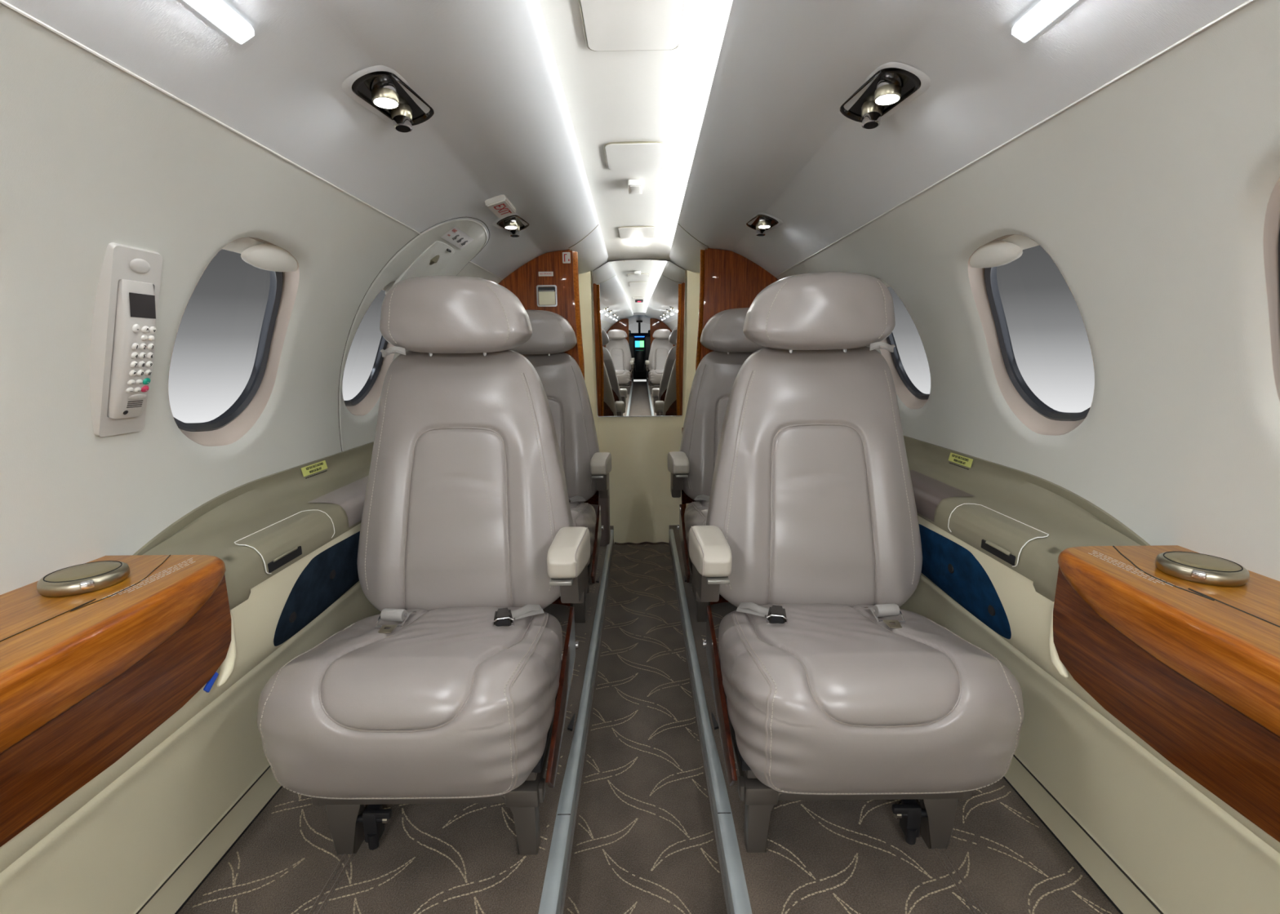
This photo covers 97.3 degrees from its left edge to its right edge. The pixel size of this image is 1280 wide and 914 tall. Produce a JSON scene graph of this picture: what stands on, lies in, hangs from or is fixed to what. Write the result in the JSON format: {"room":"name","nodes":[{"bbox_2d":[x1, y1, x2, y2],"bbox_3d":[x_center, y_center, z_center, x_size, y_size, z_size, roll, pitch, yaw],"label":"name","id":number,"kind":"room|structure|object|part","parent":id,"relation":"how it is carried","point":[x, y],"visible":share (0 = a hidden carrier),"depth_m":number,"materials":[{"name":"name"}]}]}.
{"room":"aircraft cabin","nodes":[
{"label":"aircraft cabin","id":0,"kind":"room"},
{"bbox_2d":[0,0,502,595],"bbox_3d":[-0.662,0.395,-1.840,0.291,0.698,8.240,-1,10,0],"label":"wall","id":1,"kind":"structure","parent":0,"point":[94,156],"depth_m":0.75,"materials":[{"name":"white plastic"}]},
{"bbox_2d":[0,555,236,847],"bbox_3d":[-0.701,0.352,0.223,0.216,0.216,1.316,-1,10,0],"label":"side table","id":2,"kind":"object","parent":1,"relation":"attached to","point":[96,655],"visible":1,"depth_m":0.66,"materials":[{"name":"brown wood"}]},
{"bbox_3d":[-0.732,0.158,0.742,0.072,0.019,0.072,-1,10,0],"label":"cup lid","id":3,"kind":"part","parent":2,"relation":"part of","materials":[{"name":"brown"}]},
{"bbox_2d":[203,671,218,693],"bbox_3d":[-0.631,0.331,0.828,0.004,0.023,0.028,-1,10,0],"label":"scrap","id":4,"kind":"object","parent":2,"relation":"attached to","point":[209,685],"visible":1,"depth_m":0.82,"materials":[{"name":"blue"}]},
{"bbox_3d":[-0.637,0.292,0.859,0.020,0.107,0.041,-1,10,0],"label":"edge moulding","id":5,"kind":"part","parent":2,"relation":"part of","materials":[{"name":"beige plastic"}]},
{"bbox_2d":[88,242,163,436],"bbox_3d":[-0.732,-0.161,0.787,0.194,0.267,0.082,5,11,26],"label":"wall telephone","id":6,"kind":"object","parent":1,"relation":"attached to","point":[122,338],"visible":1,"depth_m":0.77,"materials":[{"name":"grey plastic"}]},
{"bbox_2d":[0,523,381,913],"bbox_3d":[-0.694,0.902,-1.434,0.126,0.525,8.860,-1,10,0],"label":"wall panel","id":7,"kind":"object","parent":1,"relation":"attached to","point":[108,847],"depth_m":0.87,"materials":[{"name":"beige plastic"}]},
{"bbox_2d":[136,765,270,913],"bbox_3d":[-0.743,1.086,-1.432,0.003,0.003,8.800,-1,10,0],"label":"trim","id":8,"kind":"structure","parent":7,"relation":"attached to","point":[268,768],"depth_m":0.95,"materials":[{"name":"grey"}]},
{"bbox_2d":[168,236,299,446],"bbox_3d":[-0.740,-0.215,1.034,0.226,0.396,0.344,-1,10,0],"label":"window","id":9,"kind":"structure","parent":1,"relation":"in","point":[229,427],"depth_m":1.14,"materials":[{"name":"clear acrylic"},{"name":"black rubber"},{"name":"plastic"}]},
{"bbox_2d":[222,237,262,253],"bbox_3d":[-0.656,-0.382,1.002,0.053,0.057,0.340,-1,10,0],"label":"shade","id":10,"kind":"object","parent":9,"relation":"attached to","point":[243,245],"depth_m":0.95,"materials":[{"name":"white plastic"}]},
{"bbox_3d":[-0.664,-0.367,1.035,0.043,0.051,0.172,-1,10,0],"label":"shade pull","id":11,"kind":"part","parent":9,"relation":"part of","materials":[{"name":"white plastic"}]},
{"bbox_2d":[0,0,502,279],"bbox_3d":[-0.521,0.051,-1.902,0.003,0.003,8.240,-1,10,0],"label":"trim","id":12,"kind":"structure","parent":1,"relation":"attached to","point":[8,5],"depth_m":0.62,"materials":[{"name":"white paint"}]},
{"bbox_2d":[132,441,373,609],"bbox_3d":[-0.719,0.049,1.551,0.189,0.136,1.439,-1,10,0],"label":"ledge","id":13,"kind":"object","parent":1,"relation":"attached to","point":[259,528],"visible":0.73,"depth_m":1.08,"materials":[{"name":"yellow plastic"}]},
{"bbox_3d":[-0.660,0.155,1.053,0.056,0.056,0.216,-1,10,0],"label":"storage lid","id":14,"kind":"part","parent":13,"relation":"part of","materials":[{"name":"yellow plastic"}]},
{"bbox_2d":[301,460,327,479],"bbox_3d":[-0.796,0.033,1.378,0.006,0.032,0.104,-1,10,0],"label":"warning sticker","id":15,"kind":"object","parent":13,"relation":"attached to","point":[313,468],"visible":1,"depth_m":1.37,"materials":[{"name":"yellow"}]},
{"bbox_2d":[273,531,359,646],"bbox_3d":[-0.654,0.244,1.241,0.031,0.143,0.482,-1,10,0],"label":"side pocket","id":16,"kind":"object","parent":1,"relation":"attached to","point":[332,572],"visible":0.77,"depth_m":1.14,"materials":[{"name":"blue fabric"}]},
{"bbox_2d":[342,281,395,415],"bbox_3d":[-0.741,-0.312,1.576,0.226,0.396,0.344,-1,10,0],"label":"window","id":17,"kind":"structure","parent":1,"relation":"in","point":[362,404],"depth_m":1.72,"materials":[{"name":"beige plastic"}]},
{"bbox_2d":[382,281,394,290],"bbox_3d":[-0.657,-0.479,1.543,0.053,0.057,0.340,-1,10,0],"label":"shade","id":18,"kind":"object","parent":17,"relation":"attached to","point":[387,287],"depth_m":1.50,"materials":[{"name":"white plastic"}]},
{"bbox_2d":[337,217,489,451],"bbox_3d":[-0.618,-0.333,1.605,0.394,0.619,0.499,-1,10,0],"label":"emergency exit door","id":19,"kind":"structure","parent":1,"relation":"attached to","point":[428,254],"depth_m":1.46,"materials":[{"name":"white plastic"}]},
{"bbox_3d":[-0.580,-0.506,1.522,0.132,0.134,0.183,-1,10,0],"label":"handle","id":20,"kind":"part","parent":19,"relation":"part of","materials":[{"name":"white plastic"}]},
{"bbox_3d":[-0.554,-0.525,1.505,0.034,0.032,0.044,-1,10,0],"label":"finger pull","id":21,"kind":"part","parent":19,"relation":"part of","materials":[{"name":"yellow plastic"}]},
{"bbox_3d":[-0.523,-0.555,1.532,0.182,0.146,0.418,-1,10,0],"label":"crown panel","id":22,"kind":"part","parent":19,"relation":"part of","materials":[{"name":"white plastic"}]},
{"bbox_2d":[440,226,474,248],"bbox_3d":[-0.488,-0.585,1.507,0.038,0.026,0.165,-1,10,0],"label":"placard","id":23,"kind":"object","parent":19,"relation":"attached to","point":[455,236],"visible":1,"depth_m":1.50,"materials":[{"name":"white"}]},
{"bbox_2d":[4,0,1246,279],"bbox_3d":[-0.001,-0.121,-1.602,1.040,0.220,8.890,-1,10,0],"label":"ceiling","id":24,"kind":"structure","parent":0,"point":[745,109],"depth_m":0.87,"materials":[{"name":"white plastic"}]},
{"bbox_2d":[182,0,254,44],"bbox_3d":[-0.433,-0.430,0.439,0.025,0.023,0.358,-1,10,0],"label":"light bar","id":25,"kind":"object","parent":24,"relation":"attached to","point":[218,12],"visible":1,"depth_m":0.58,"materials":[{"name":"white plastic"}]},
{"bbox_2d":[342,65,435,133],"bbox_3d":[-0.368,-0.531,0.847,0.078,0.051,0.190,1,10,6],"label":"light","id":26,"kind":"object","parent":24,"relation":"attached to","point":[376,88],"visible":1,"depth_m":0.81,"materials":[{"name":"white metal"}]},
{"bbox_2d":[390,103,412,133],"bbox_3d":[-0.373,-0.532,0.879,0.033,0.041,0.033,-1,10,0],"label":"vent","id":27,"kind":"object","parent":26,"relation":"attached to","point":[401,117],"depth_m":0.87,"materials":[{"name":"silver metal"}]},
{"bbox_2d":[484,194,515,217],"bbox_3d":[-0.358,-0.643,1.443,0.053,0.030,0.125,-1,10,0],"label":"exit sign","id":28,"kind":"object","parent":24,"relation":"attached to","point":[500,206],"visible":1,"depth_m":1.42,"materials":[{"name":"white plastic"}]},
{"bbox_2d":[492,213,529,237],"bbox_3d":[-0.369,-0.673,1.636,0.078,0.051,0.190,1,10,6],"label":"light","id":29,"kind":"object","parent":24,"relation":"attached to","point":[511,224],"visible":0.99,"depth_m":1.60,"materials":[{"name":"white metal"}]},
{"bbox_2d":[509,223,519,237],"bbox_3d":[-0.375,-0.674,1.668,0.033,0.041,0.033,-1,10,0],"label":"vent","id":30,"kind":"object","parent":29,"relation":"attached to","point":[513,233],"depth_m":1.66,"materials":[{"name":"silver metal"}]},
{"bbox_2d":[568,224,598,248],"bbox_3d":[-0.210,-0.807,2.059,0.159,0.062,0.003,8,13,40],"label":"trim","id":31,"kind":"structure","parent":24,"relation":"attached to","point":[597,224],"depth_m":2.05,"materials":[{"name":"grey plastic"}]},
{"bbox_2d":[578,0,685,51],"bbox_3d":[-0.012,-0.651,0.735,0.156,0.010,0.446,-1,10,0],"label":"access panel","id":32,"kind":"object","parent":24,"relation":"attached to","point":[607,24],"visible":1,"depth_m":0.88,"materials":[{"name":"white paint"}]},
{"bbox_2d":[604,141,666,169],"bbox_3d":[-0.015,-0.783,1.466,0.154,0.010,0.200,-1,10,0],"label":"access panel","id":33,"kind":"object","parent":24,"relation":"attached to","point":[625,155],"visible":1,"depth_m":1.45,"materials":[{"name":"white paint"}]},
{"bbox_2d":[627,179,642,194],"bbox_3d":[-0.017,-0.816,1.702,0.042,0.018,0.100,-1,10,0],"label":"ceiling sensor","id":34,"kind":"object","parent":24,"relation":"attached to","point":[634,186],"visible":1,"depth_m":1.67,"materials":[{"name":"white plastic"}]},
{"bbox_3d":[-0.002,-0.199,-1.616,0.424,0.062,8.890,-1,10,0],"label":"panel","id":35,"kind":"part","parent":24,"relation":"part of","materials":[{"name":"white paint"}]},
{"bbox_2d":[617,226,655,238],"bbox_3d":[-0.016,-0.945,2.366,0.154,0.010,0.216,-1,10,0],"label":"access panel","id":36,"kind":"object","parent":24,"relation":"attached to","point":[625,232],"visible":0.99,"depth_m":2.35,"materials":[{"name":"white paint"}]},
{"bbox_2d":[631,240,641,245],"bbox_3d":[-0.018,-0.969,2.543,0.044,0.019,0.050,-1,10,0],"label":"recessed light","id":37,"kind":"object","parent":24,"relation":"in","point":[634,242],"visible":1,"depth_m":2.52,"materials":[{"name":"white plastic"}]},
{"bbox_2d":[678,223,707,246],"bbox_3d":[0.195,-0.810,2.059,0.159,0.062,0.003,-9,13,-40],"label":"trim","id":38,"kind":"structure","parent":24,"relation":"attached to","point":[678,224],"depth_m":2.05,"materials":[{"name":"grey plastic"}]},
{"bbox_2d":[746,212,782,236],"bbox_3d":[0.356,-0.684,1.656,0.078,0.051,0.190,-2,10,-6],"label":"light","id":39,"kind":"object","parent":24,"relation":"attached to","point":[764,223],"visible":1,"depth_m":1.62,"materials":[{"name":"white metal"}]},
{"bbox_2d":[755,223,766,236],"bbox_3d":[0.362,-0.684,1.688,0.033,0.041,0.033,-1,10,0],"label":"vent","id":40,"kind":"object","parent":39,"relation":"attached to","point":[760,232],"depth_m":1.68,"materials":[{"name":"silver metal"}]},
{"bbox_2d":[838,61,930,128],"bbox_3d":[0.358,-0.539,0.851,0.078,0.051,0.190,-2,10,-6],"label":"light","id":41,"kind":"object","parent":24,"relation":"attached to","point":[897,84],"visible":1,"depth_m":0.81,"materials":[{"name":"white metal"}]},
{"bbox_2d":[861,100,883,128],"bbox_3d":[0.363,-0.540,0.883,0.033,0.041,0.033,-1,10,0],"label":"vent","id":42,"kind":"object","parent":41,"relation":"attached to","point":[872,113],"depth_m":0.87,"materials":[{"name":"silver metal"}]},
{"bbox_2d":[1011,0,1078,42],"bbox_3d":[0.425,-0.439,0.445,0.025,0.023,0.370,-1,10,0],"label":"light bar","id":43,"kind":"object","parent":24,"relation":"attached to","point":[1045,11],"visible":1,"depth_m":0.59,"materials":[{"name":"white"}]},
{"bbox_2d":[177,525,1119,913],"bbox_3d":[0.013,1.321,-2.048,1.600,0.105,10.300,-1,10,0],"label":"floor","id":44,"kind":"structure","parent":0,"point":[644,838],"depth_m":1.07,"materials":[{"name":"beige carpet"}]},
{"bbox_2d":[174,786,283,913],"bbox_3d":[-0.756,1.165,-1.417,0.008,0.003,8.700,-1,10,0],"label":"baseboard","id":45,"kind":"structure","parent":44,"relation":"on","point":[281,787],"depth_m":1.03,"materials":[{"name":"black"}]},
{"bbox_2d":[257,275,590,855],"bbox_3d":[-0.362,0.173,1.088,0.522,1.062,0.596,-1,10,0],"label":"seat","id":46,"kind":"object","parent":44,"relation":"on","point":[457,691],"visible":1,"depth_m":1.15,"materials":[{"name":"beige leather"}]},
{"bbox_3d":[-0.528,0.660,1.030,0.076,0.125,0.036,-1,10,0],"label":"leg","id":47,"kind":"part","parent":46,"relation":"part of","materials":[{"name":"grey plastic"}]},
{"bbox_3d":[-0.478,0.313,1.081,0.053,0.017,0.037,-1,10,0],"label":"tongue frame","id":48,"kind":"part","parent":46,"relation":"part of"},
{"bbox_2d":[257,607,562,798],"bbox_3d":[-0.388,0.422,1.047,0.465,0.242,0.422,-1,10,0],"label":"seat cushion","id":49,"kind":"object","parent":46,"relation":"on","point":[418,677],"depth_m":0.87,"materials":[{"name":"grey leather"}]},
{"bbox_3d":[-0.381,0.549,1.176,0.415,0.083,0.383,-1,10,0],"label":"frame","id":50,"kind":"part","parent":46,"relation":"part of","materials":[{"name":"grey leather"}]},
{"bbox_3d":[-0.386,0.046,1.256,0.472,0.568,0.214,-1,10,0],"label":"backrest","id":51,"kind":"part","parent":46,"relation":"part of","materials":[{"name":"grey leather"}]},
{"bbox_3d":[-0.220,0.658,1.026,0.064,0.125,0.036,-1,10,0],"label":"leg","id":52,"kind":"part","parent":46,"relation":"part of","materials":[{"name":"grey plastic"}]},
{"bbox_3d":[-0.144,0.215,1.087,0.040,0.009,0.156,-1,10,0],"label":"armrest plate","id":53,"kind":"part","parent":46,"relation":"part of","materials":[{"name":"silver metal"}]},
{"bbox_3d":[-0.137,0.189,1.088,0.068,0.073,0.165,-1,10,0],"label":"armrest","id":54,"kind":"part","parent":46,"relation":"part of","materials":[{"name":"beige leather"}]},
{"bbox_3d":[-0.137,0.243,1.227,0.034,0.130,0.110,-1,10,0],"label":"armrest post","id":55,"kind":"part","parent":46,"relation":"part of","materials":[{"name":"grey plastic"}]},
{"bbox_2d":[498,248,584,379],"bbox_3d":[-0.517,-0.154,2.263,0.590,1.290,0.039,-1,10,0],"label":"bulkhead","id":56,"kind":"object","parent":44,"relation":"on","point":[522,282],"visible":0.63,"depth_m":2.16,"materials":[{"name":"brown wood"}]},
{"bbox_2d":[538,271,553,276],"bbox_3d":[-0.362,-0.699,2.148,0.056,0.016,0.003,-1,10,0],"label":"placard","id":57,"kind":"object","parent":56,"relation":"attached to","point":[540,273],"visible":1,"depth_m":2.15,"materials":[{"name":"white plastic"}]},
{"bbox_2d":[536,284,557,306],"bbox_3d":[-0.359,-0.618,2.159,0.078,0.080,0.010,-1,10,0],"label":"recessed wall niche","id":58,"kind":"object","parent":56,"relation":"attached to","point":[545,296],"visible":1,"depth_m":2.16,"materials":[{"name":"silver metal"}]},
{"bbox_2d":[562,252,570,263],"bbox_3d":[-0.282,-0.757,2.138,0.030,0.040,0.003,-1,10,0],"label":"placard","id":59,"kind":"object","parent":56,"relation":"attached to","point":[566,255],"visible":1,"depth_m":2.14,"materials":[{"name":"white plastic"}]},
{"bbox_2d":[509,309,611,622],"bbox_3d":[-0.364,0.013,1.973,0.522,1.062,0.596,-1,10,0],"label":"seat","id":60,"kind":"object","parent":44,"relation":"on","point":[587,469],"visible":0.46,"depth_m":2.09,"materials":[{"name":"beige leather"}]},
{"bbox_3d":[-0.387,-0.114,2.142,0.472,0.568,0.214,-1,10,0],"label":"backrest","id":61,"kind":"part","parent":60,"relation":"part of","materials":[{"name":"grey leather"}]},
{"bbox_3d":[-0.221,0.499,1.912,0.064,0.125,0.036,-1,10,0],"label":"leg","id":62,"kind":"part","parent":60,"relation":"part of","materials":[{"name":"grey metal"}]},
{"bbox_2d":[569,502,595,565],"bbox_3d":[-0.389,0.262,1.933,0.465,0.242,0.422,-1,10,0],"label":"seat cushion","id":63,"kind":"object","parent":60,"relation":"on","point":[587,518],"depth_m":1.86,"materials":[{"name":"grey leather"}]},
{"bbox_3d":[-0.383,0.390,2.061,0.415,0.083,0.383,-1,10,0],"label":"frame","id":64,"kind":"part","parent":60,"relation":"part of","materials":[{"name":"brown wood"}]},
{"bbox_3d":[-0.222,0.441,2.231,0.064,0.125,0.036,-1,10,0],"label":"leg","id":65,"kind":"part","parent":60,"relation":"part of","materials":[{"name":"grey metal"}]},
{"bbox_3d":[-0.145,0.055,1.973,0.040,0.009,0.156,-1,10,0],"label":"armrest plate","id":66,"kind":"part","parent":60,"relation":"part of","materials":[{"name":"silver metal"}]},
{"bbox_3d":[-0.139,0.029,1.974,0.068,0.073,0.165,-1,10,0],"label":"armrest","id":67,"kind":"part","parent":60,"relation":"part of","materials":[{"name":"beige leather"}]},
{"bbox_3d":[-0.138,0.083,2.113,0.034,0.130,0.110,-1,10,0],"label":"armrest post","id":68,"kind":"part","parent":60,"relation":"part of","materials":[{"name":"grey metal"}]},
{"bbox_2d":[537,529,613,913],"bbox_3d":[-0.151,1.168,-1.365,0.040,0.048,8.700,-1,10,0],"label":"rail","id":69,"kind":"object","parent":44,"relation":"on","point":[554,879],"visible":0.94,"depth_m":1.18,"materials":[{"name":"grey metal"}]},
{"bbox_2d":[578,271,594,420],"bbox_3d":[-0.491,-0.270,2.882,0.504,1.300,0.030,-1,10,0],"label":"trim","id":70,"kind":"structure","parent":44,"relation":"on","point":[584,279],"depth_m":2.80,"materials":[{"name":"beige plastic"}]},
{"bbox_2d":[591,488,610,546],"bbox_3d":[-0.261,0.242,2.705,0.220,0.350,0.120,-1,10,0],"label":"pedestal","id":71,"kind":"object","parent":44,"relation":"on","point":[604,503],"visible":0.29,"depth_m":2.66,"materials":[{"name":"brown plastic"}]},
{"bbox_2d":[613,542,668,545],"bbox_3d":[0.004,0.462,3.001,0.292,0.020,0.012,-1,10,0],"label":"trim","id":72,"kind":"structure","parent":44,"relation":"on","point":[615,543],"depth_m":3.00,"materials":[{"name":"beige carpet"}]},
{"bbox_2d":[685,270,699,507],"bbox_3d":[0.485,-0.280,2.882,0.504,1.300,0.030,-1,10,0],"label":"trim","id":73,"kind":"structure","parent":44,"relation":"on","point":[692,278],"depth_m":2.80,"materials":[{"name":"beige plastic"}]},
{"bbox_2d":[591,270,686,543],"bbox_3d":[-0.002,-0.255,2.898,0.472,1.454,0.025,-1,10,0],"label":"wall","id":74,"kind":"structure","parent":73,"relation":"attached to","point":[643,508],"depth_m":2.94,"materials":[{"name":"beige paint"}]},
{"bbox_2d":[591,258,685,417],"bbox_3d":[-0.006,-0.585,2.812,0.458,0.771,0.019,-1,10,0],"label":"mirror","id":75,"kind":"object","parent":74,"relation":"attached to","point":[639,304],"visible":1,"depth_m":2.81,"materials":[{"name":"clear glass"}]},
{"bbox_2d":[681,427,685,524],"bbox_3d":[0.226,0.110,2.932,0.022,0.530,0.010,-1,10,0],"label":"strip","id":76,"kind":"object","parent":73,"relation":"attached to","point":[683,505],"visible":0.2,"depth_m":2.96,"materials":[{"name":"brown wood"}]},
{"bbox_2d":[668,528,751,913],"bbox_3d":[0.174,1.165,-1.365,0.040,0.048,8.700,-1,10,0],"label":"rail","id":77,"kind":"object","parent":44,"relation":"on","point":[735,879],"visible":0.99,"depth_m":1.18,"materials":[{"name":"grey metal"}]},
{"bbox_2d":[667,307,766,622],"bbox_3d":[0.356,0.006,1.973,0.522,1.062,0.596,-1,10,0],"label":"seat","id":78,"kind":"object","parent":44,"relation":"on","point":[691,468],"visible":0.41,"depth_m":2.09,"materials":[{"name":"beige leather"}]},
{"bbox_3d":[0.132,0.081,2.113,0.034,0.130,0.110,-1,10,0],"label":"armrest post","id":79,"kind":"part","parent":78,"relation":"part of","materials":[{"name":"grey paint"}]},
{"bbox_3d":[0.131,0.027,1.974,0.068,0.073,0.165,-1,10,0],"label":"armrest","id":80,"kind":"part","parent":78,"relation":"part of","materials":[{"name":"beige leather"}]},
{"bbox_3d":[0.139,0.052,1.973,0.040,0.009,0.156,-1,10,0],"label":"armrest plate","id":81,"kind":"part","parent":78,"relation":"part of","materials":[{"name":"grey metal"}]},
{"bbox_3d":[0.222,0.437,2.231,0.064,0.125,0.036,-1,10,0],"label":"leg","id":82,"kind":"part","parent":78,"relation":"part of","materials":[{"name":"grey paint"}]},
{"bbox_3d":[0.382,0.382,2.061,0.415,0.083,0.383,-1,10,0],"label":"frame","id":83,"kind":"part","parent":78,"relation":"part of","materials":[{"name":"grey paint"}]},
{"bbox_2d":[684,500,709,563],"bbox_3d":[0.386,0.255,1.933,0.465,0.242,0.422,-1,10,0],"label":"seat cushion","id":84,"kind":"object","parent":78,"relation":"on","point":[695,513],"depth_m":1.89,"materials":[{"name":"grey leather"}]},
{"bbox_3d":[0.223,0.494,1.912,0.064,0.125,0.036,-1,10,0],"label":"leg","id":85,"kind":"part","parent":78,"relation":"part of","materials":[{"name":"grey paint"}]},
{"bbox_3d":[0.377,-0.121,2.142,0.472,0.568,0.214,-1,10,0],"label":"backrest","id":86,"kind":"part","parent":78,"relation":"part of","materials":[{"name":"grey leather"}]},
{"bbox_2d":[695,248,777,371],"bbox_3d":[0.514,-0.164,2.263,0.590,1.290,0.039,-1,10,0],"label":"bulkhead","id":87,"kind":"object","parent":44,"relation":"on","point":[728,280],"visible":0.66,"depth_m":2.16,"materials":[{"name":"brown wood"}]},
{"bbox_2d":[688,271,1024,853],"bbox_3d":[0.358,0.166,1.088,0.522,1.062,0.596,-1,10,0],"label":"seat","id":88,"kind":"object","parent":44,"relation":"on","point":[824,688],"visible":1,"depth_m":1.15,"materials":[{"name":"grey leather"}]},
{"bbox_3d":[0.133,0.240,1.227,0.034,0.130,0.110,-1,10,0],"label":"armrest post","id":89,"kind":"part","parent":88,"relation":"part of","materials":[{"name":"grey paint"}]},
{"bbox_3d":[0.133,0.186,1.088,0.068,0.073,0.165,-1,10,0],"label":"armrest","id":90,"kind":"part","parent":88,"relation":"part of","materials":[{"name":"beige leather"}]},
{"bbox_3d":[0.140,0.212,1.087,0.040,0.009,0.156,-1,10,0],"label":"armrest plate","id":91,"kind":"part","parent":88,"relation":"part of","materials":[{"name":"grey metal"}]},
{"bbox_3d":[0.224,0.654,1.026,0.064,0.125,0.036,-1,10,0],"label":"leg","id":92,"kind":"part","parent":88,"relation":"part of","materials":[{"name":"grey paint"}]},
{"bbox_3d":[0.378,0.038,1.256,0.472,0.568,0.214,-1,10,0],"label":"backrest","id":93,"kind":"part","parent":88,"relation":"part of","materials":[{"name":"grey leather"}]},
{"bbox_3d":[0.384,0.542,1.176,0.415,0.083,0.383,-1,10,0],"label":"frame","id":94,"kind":"part","parent":88,"relation":"part of","materials":[{"name":"grey leather"}]},
{"bbox_2d":[718,604,1024,793],"bbox_3d":[0.388,0.414,1.047,0.465,0.242,0.422,-1,10,0],"label":"seat cushion","id":95,"kind":"object","parent":88,"relation":"on","point":[815,698],"depth_m":0.87,"materials":[{"name":"grey leather"}]},
{"bbox_3d":[0.476,0.304,1.081,0.053,0.017,0.037,-1,10,0],"label":"tongue frame","id":96,"kind":"part","parent":88,"relation":"part of","materials":[{"name":"silver metal"}]},
{"bbox_3d":[0.532,0.650,1.030,0.076,0.125,0.036,-1,10,0],"label":"leg","id":97,"kind":"part","parent":88,"relation":"part of","materials":[{"name":"grey paint"}]},
{"bbox_2d":[1003,777,1123,913],"bbox_3d":[0.778,1.151,-1.417,0.008,0.003,8.700,-1,10,0],"label":"baseboard","id":98,"kind":"structure","parent":44,"relation":"on","point":[1004,778],"depth_m":1.02,"materials":[{"name":"black"}]},
{"bbox_2d":[776,0,1279,581],"bbox_3d":[0.669,0.382,-1.840,0.291,0.698,8.240,-1,10,0],"label":"wall","id":99,"kind":"structure","parent":0,"point":[1149,193],"depth_m":0.78,"materials":[{"name":"white plastic"}]},
{"bbox_2d":[877,278,930,408],"bbox_3d":[0.735,-0.332,1.610,0.226,0.396,0.344,-1,10,0],"label":"window","id":100,"kind":"structure","parent":99,"relation":"in","point":[909,395],"depth_m":1.75,"materials":[{"name":"beige plastic"}]},
{"bbox_2d":[879,279,889,287],"bbox_3d":[0.647,-0.498,1.578,0.053,0.057,0.340,-1,10,0],"label":"shade","id":101,"kind":"object","parent":100,"relation":"attached to","point":[887,286],"depth_m":1.53,"materials":[{"name":"white"}]},
{"bbox_2d":[919,524,1011,639],"bbox_3d":[0.658,0.231,1.241,0.031,0.143,0.482,-1,10,0],"label":"side pocket","id":102,"kind":"object","parent":99,"relation":"attached to","point":[948,565],"visible":0.7,"depth_m":1.14,"materials":[{"name":"blue fabric"}]},
{"bbox_2d":[774,0,1255,277],"bbox_3d":[0.522,0.041,-1.902,0.003,0.003,8.240,-1,10,0],"label":"trim","id":103,"kind":"structure","parent":99,"relation":"attached to","point":[1248,2],"depth_m":0.66,"materials":[{"name":"white paint"}]},
{"bbox_2d":[903,435,1151,602],"bbox_3d":[0.720,0.035,1.551,0.189,0.136,1.439,-1,10,0],"label":"ledge","id":104,"kind":"object","parent":99,"relation":"attached to","point":[1023,521],"visible":0.7,"depth_m":1.09,"materials":[{"name":"beige plastic"}]},
{"bbox_2d":[948,452,973,470],"bbox_3d":[0.796,0.013,1.406,0.006,0.032,0.100,-1,10,0],"label":"warning sticker","id":105,"kind":"object","parent":104,"relation":"attached to","point":[955,458],"visible":1,"depth_m":1.40,"materials":[{"name":"yellow"}]},
{"bbox_3d":[0.663,0.142,1.053,0.056,0.056,0.216,-1,10,0],"label":"storage lid","id":106,"kind":"part","parent":104,"relation":"part of","materials":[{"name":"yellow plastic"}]},
{"bbox_2d":[968,234,1094,435],"bbox_3d":[0.736,-0.235,1.069,0.226,0.396,0.344,-1,10,0],"label":"window","id":107,"kind":"structure","parent":99,"relation":"in","point":[1035,415],"depth_m":1.18,"materials":[{"name":"beige plastic"}]},
{"bbox_3d":[0.657,-0.386,1.070,0.043,0.051,0.172,-1,10,0],"label":"shade pull","id":108,"kind":"part","parent":107,"relation":"part of","materials":[{"name":"white plastic"}]},
{"bbox_2d":[1001,234,1039,249],"bbox_3d":[0.648,-0.401,1.036,0.053,0.057,0.340,-1,10,0],"label":"shade","id":109,"kind":"object","parent":107,"relation":"attached to","point":[1012,242],"depth_m":0.99,"materials":[{"name":"white plastic"}]},
{"bbox_2d":[1013,755,1163,913],"bbox_3d":[0.764,1.071,-1.432,0.003,0.003,8.800,-1,10,0],"label":"trim","id":110,"kind":"structure","parent":99,"relation":"attached to","point":[1014,756],"depth_m":0.94,"materials":[{"name":"grey"}]},
{"bbox_2d":[899,515,1279,913],"bbox_3d":[0.712,0.889,-1.434,0.126,0.525,8.860,-1,10,0],"label":"wall panel","id":111,"kind":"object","parent":99,"relation":"attached to","point":[1186,849],"depth_m":0.89,"materials":[{"name":"beige"}]},
{"bbox_2d":[1048,545,1279,842],"bbox_3d":[0.707,0.340,0.223,0.216,0.219,1.316,-1,10,0],"label":"side table","id":112,"kind":"object","parent":99,"relation":"attached to","point":[1179,645],"visible":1,"depth_m":0.67,"materials":[{"name":"brown wood"}]},
{"bbox_3d":[0.643,0.280,0.859,0.020,0.107,0.041,-1,10,0],"label":"edge moulding","id":113,"kind":"part","parent":112,"relation":"part of","materials":[{"name":"beige plastic"}]},
{"bbox_3d":[0.734,0.145,0.739,0.072,0.019,0.072,-1,10,0],"label":"cup lid","id":114,"kind":"part","parent":112,"relation":"part of","materials":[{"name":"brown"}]},
{"bbox_2d":[1262,177,1279,401],"bbox_3d":[0.737,-0.138,0.527,0.226,0.396,0.344,-1,10,0],"label":"window","id":115,"kind":"structure","parent":99,"relation":"in","point":[1271,233],"depth_m":0.65,"materials":[{"name":"beige plastic"}]}
]}

